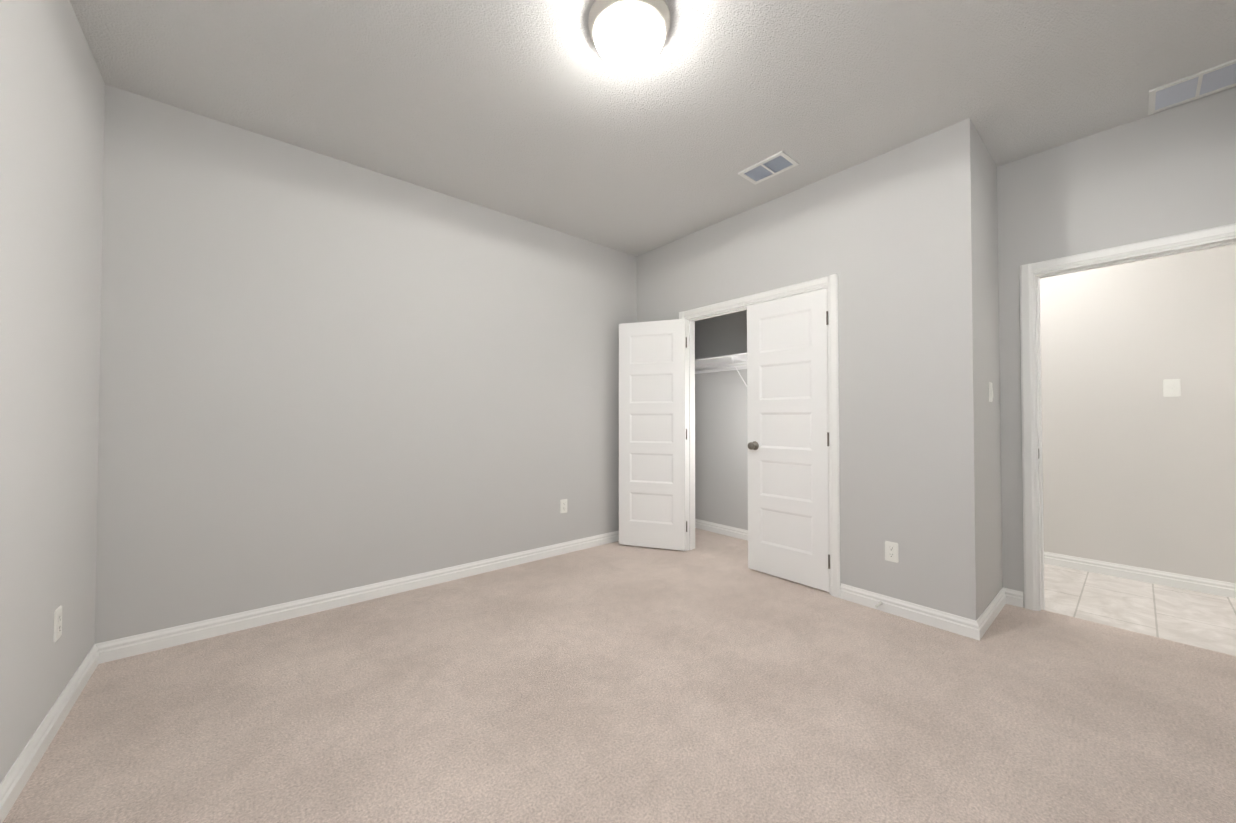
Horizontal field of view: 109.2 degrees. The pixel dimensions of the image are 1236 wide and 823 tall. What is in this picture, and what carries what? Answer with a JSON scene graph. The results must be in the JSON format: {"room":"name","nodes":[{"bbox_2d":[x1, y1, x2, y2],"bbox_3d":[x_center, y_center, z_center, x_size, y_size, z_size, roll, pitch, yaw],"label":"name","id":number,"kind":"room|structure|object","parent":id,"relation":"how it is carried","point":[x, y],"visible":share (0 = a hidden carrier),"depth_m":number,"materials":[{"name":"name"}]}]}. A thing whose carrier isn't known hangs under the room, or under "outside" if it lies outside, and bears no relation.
{"room":"empty bedroom","nodes":[
{"label":"empty bedroom","id":0,"kind":"room"},
{"bbox_2d":[0,0,104,782],"bbox_3d":[-1.298,-0.215,0.596,0.150,2.740,3.735,1,-1,-40],"label":"wall","id":1,"kind":"structure","parent":0,"point":[52,94],"depth_m":1.52,"materials":[{"name":"grey paint"}]},
{"bbox_2d":[0,642,103,822],"bbox_3d":[-1.244,1.110,0.641,0.016,0.092,3.705,1,-1,-40],"label":"baseboard","id":2,"kind":"structure","parent":1,"relation":"attached to","point":[18,775],"depth_m":1.51,"materials":[{"name":"white wood"}]},
{"bbox_2d":[53,606,61,642],"bbox_3d":[-2.089,0.792,1.638,0.008,0.115,0.070,1,-1,-40],"label":"electrical outlet","id":3,"kind":"object","parent":1,"relation":"attached to","point":[57,622],"visible":1,"depth_m":1.63,"materials":[{"name":"white plastic"}]},
{"bbox_2d":[95,84,636,643],"bbox_3d":[-0.960,-0.171,3.406,4.295,2.740,0.120,1,-1,-40],"label":"wall","id":4,"kind":"structure","parent":0,"point":[321,374],"depth_m":2.62,"materials":[{"name":"grey paint"}]},
{"bbox_2d":[104,531,618,662],"bbox_3d":[-1.114,1.150,3.165,3.415,0.092,0.016,1,-1,-40],"label":"baseboard","id":5,"kind":"structure","parent":4,"relation":"attached to","point":[116,649],"depth_m":2.60,"materials":[{"name":"white wood"}]},
{"bbox_2d":[560,499,566,512],"bbox_3d":[-0.459,0.805,3.730,0.070,0.115,0.008,1,-1,-40],"label":"electrical outlet","id":6,"kind":"object","parent":4,"relation":"attached to","point":[563,505],"visible":1,"depth_m":3.72,"materials":[{"name":"white plastic"}]},
{"bbox_2d":[3,528,1235,822],"bbox_3d":[0.300,1.206,1.925,4.335,0.060,3.975,1,-1,-40],"label":"floor carpet","id":7,"kind":"object","parent":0,"point":[711,678],"visible":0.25,"depth_m":1.69,"materials":[{"name":"beige carpet"}]},
{"bbox_2d":[69,0,1235,255],"bbox_3d":[1.021,-1.611,2.124,5.635,0.100,7.440,1,-1,-40],"label":"ceiling","id":8,"kind":"structure","parent":0,"point":[541,112],"depth_m":2.09,"materials":[{"name":"white paint"}]},
{"bbox_2d":[588,0,669,70],"bbox_3d":[0.046,-1.482,1.769,0.330,0.168,0.330,1,-1,-40],"label":"flush-mount ceiling light","id":9,"kind":"object","parent":8,"relation":"attached to","point":[628,35],"visible":1,"depth_m":1.70,"materials":[{"name":"white glass"}]},
{"bbox_2d":[738,151,798,184],"bbox_3d":[0.954,-1.546,2.794,0.200,0.010,0.310,1,-1,-40],"label":"ceiling vent","id":10,"kind":"object","parent":8,"relation":"in","point":[770,166],"visible":1,"depth_m":2.78,"materials":[{"name":"white metal"}]},
{"bbox_2d":[1148,59,1235,114],"bbox_3d":[2.818,-1.558,2.046,0.250,0.010,0.440,1,-1,-40],"label":"ceiling vent","id":11,"kind":"object","parent":8,"relation":"in","point":[1215,79],"visible":1,"depth_m":2.11,"materials":[{"name":"white metal"}]},
{"bbox_2d":[637,118,980,620],"bbox_3d":[1.071,-0.172,3.339,0.120,2.740,2.605,1,-1,-40],"label":"wall","id":12,"kind":"structure","parent":0,"point":[889,238],"depth_m":2.59,"materials":[{"name":"grey paint"}]},
{"bbox_2d":[619,319,686,550],"bbox_3d":[0.302,0.198,3.886,0.617,1.994,0.045,0,-1,19],"label":"closet door","id":13,"kind":"structure","parent":12,"relation":"in","point":[652,434],"depth_m":3.87,"materials":[{"name":"white wood"}]},
{"bbox_2d":[685,285,830,593],"bbox_3d":[1.031,0.185,3.381,0.120,2.028,1.256,1,-1,-40],"label":"door frame","id":14,"kind":"structure","parent":12,"relation":"attached to","point":[690,428],"depth_m":3.82,"materials":[{"name":"white wood"}]},
{"bbox_2d":[679,274,839,597],"bbox_3d":[0.978,0.159,3.337,0.017,2.080,1.360,1,-1,-40],"label":"trim","id":15,"kind":"structure","parent":12,"relation":"attached to","point":[831,281],"depth_m":2.84,"materials":[{"name":"white wood"}]},
{"bbox_2d":[747,288,829,591],"bbox_3d":[1.172,0.186,3.096,0.104,1.994,0.616,1,-1,-40],"label":"closet door","id":16,"kind":"structure","parent":12,"relation":"in","point":[787,436],"depth_m":3.09,"materials":[{"name":"white wood"}]},
{"bbox_2d":[885,541,898,562],"bbox_3d":[1.611,0.827,2.585,0.008,0.115,0.070,1,-1,-40],"label":"electrical outlet","id":17,"kind":"object","parent":12,"relation":"attached to","point":[891,551],"visible":1,"depth_m":2.58,"materials":[{"name":"white plastic"}]},
{"bbox_2d":[840,583,971,637],"bbox_3d":[1.637,1.140,2.544,0.016,0.092,0.670,1,-1,-40],"label":"baseboard","id":18,"kind":"structure","parent":12,"relation":"attached to","point":[946,621],"depth_m":2.51,"materials":[{"name":"white wood"}]},
{"bbox_2d":[695,87,1235,605],"bbox_3d":[2.195,-0.175,3.094,0.120,2.740,7.200,1,-1,-40],"label":"wall","id":19,"kind":"structure","parent":0,"point":[1165,173],"depth_m":2.59,"materials":[{"name":"grey paint"}]},
{"bbox_2d":[695,353,746,386],"bbox_3d":[1.404,-0.365,3.702,0.304,0.298,2.481,1,-1,-40],"label":"shelf","id":20,"kind":"object","parent":19,"relation":"attached to","point":[737,362],"visible":0.1,"depth_m":4.18,"materials":[{"name":"white wood"}]},
{"bbox_2d":[695,519,747,540],"bbox_3d":[1.299,1.157,3.590,0.580,0.092,2.485,1,-1,-40],"label":"baseboard","id":21,"kind":"structure","parent":19,"relation":"attached to","point":[739,533],"depth_m":4.34,"materials":[{"name":"white wood"}]},
{"bbox_2d":[1019,223,1235,610],"bbox_3d":[2.802,0.143,2.375,0.158,2.080,0.895,1,-1,-40],"label":"door frame","id":22,"kind":"structure","parent":19,"relation":"attached to","point":[1027,271],"depth_m":2.63,"materials":[{"name":"white wood"}]},
{"bbox_2d":[975,128,1002,613],"bbox_3d":[2.140,-0.183,2.616,0.580,2.740,0.120,1,-1,-40],"label":"wall","id":23,"kind":"structure","parent":0,"point":[988,372],"depth_m":2.55,"materials":[{"name":"grey paint"}]},
{"bbox_2d":[968,588,1011,640],"bbox_3d":[2.135,1.139,2.498,0.716,0.092,0.020,1,-1,-40],"label":"baseboard","id":24,"kind":"structure","parent":23,"relation":"attached to","point":[977,628],"depth_m":2.43,"materials":[{"name":"white wood"}]},
{"bbox_2d":[989,382,992,401],"bbox_3d":[2.183,-0.114,2.565,0.070,0.115,0.013,1,-1,-40],"label":"light switch","id":25,"kind":"object","parent":23,"relation":"attached to","point":[990,392],"visible":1,"depth_m":2.55,"materials":[{"name":"white plastic"}]},
{"bbox_2d":[1040,244,1235,582],"bbox_3d":[2.242,-0.175,3.134,0.004,2.740,7.200,1,-1,-40],"label":"wall","id":26,"kind":"structure","parent":0,"point":[1138,469],"depth_m":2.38,"materials":[{"name":"white paint"}]},
{"bbox_2d":[1163,379,1180,396],"bbox_3d":[3.782,-0.162,2.996,0.022,0.120,0.074,1,-1,-40],"label":"light switch","id":27,"kind":"object","parent":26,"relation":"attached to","point":[1171,387],"visible":1,"depth_m":3.00,"materials":[{"name":"white plastic"}]},
{"bbox_2d":[1044,564,1235,655],"bbox_3d":[2.676,1.231,3.479,1.300,0.060,7.440,1,-1,-40],"label":"floor","id":28,"kind":"structure","parent":0,"point":[1197,619],"depth_m":2.66,"materials":[{"name":"beige tile"}]},
{"bbox_2d":[1044,552,1235,597],"bbox_3d":[3.074,1.160,3.817,0.016,0.092,7.200,1,-1,-40],"label":"baseboard","id":29,"kind":"structure","parent":28,"relation":"on","point":[1208,586],"depth_m":3.07,"materials":[{"name":"white wood"}]}
]}

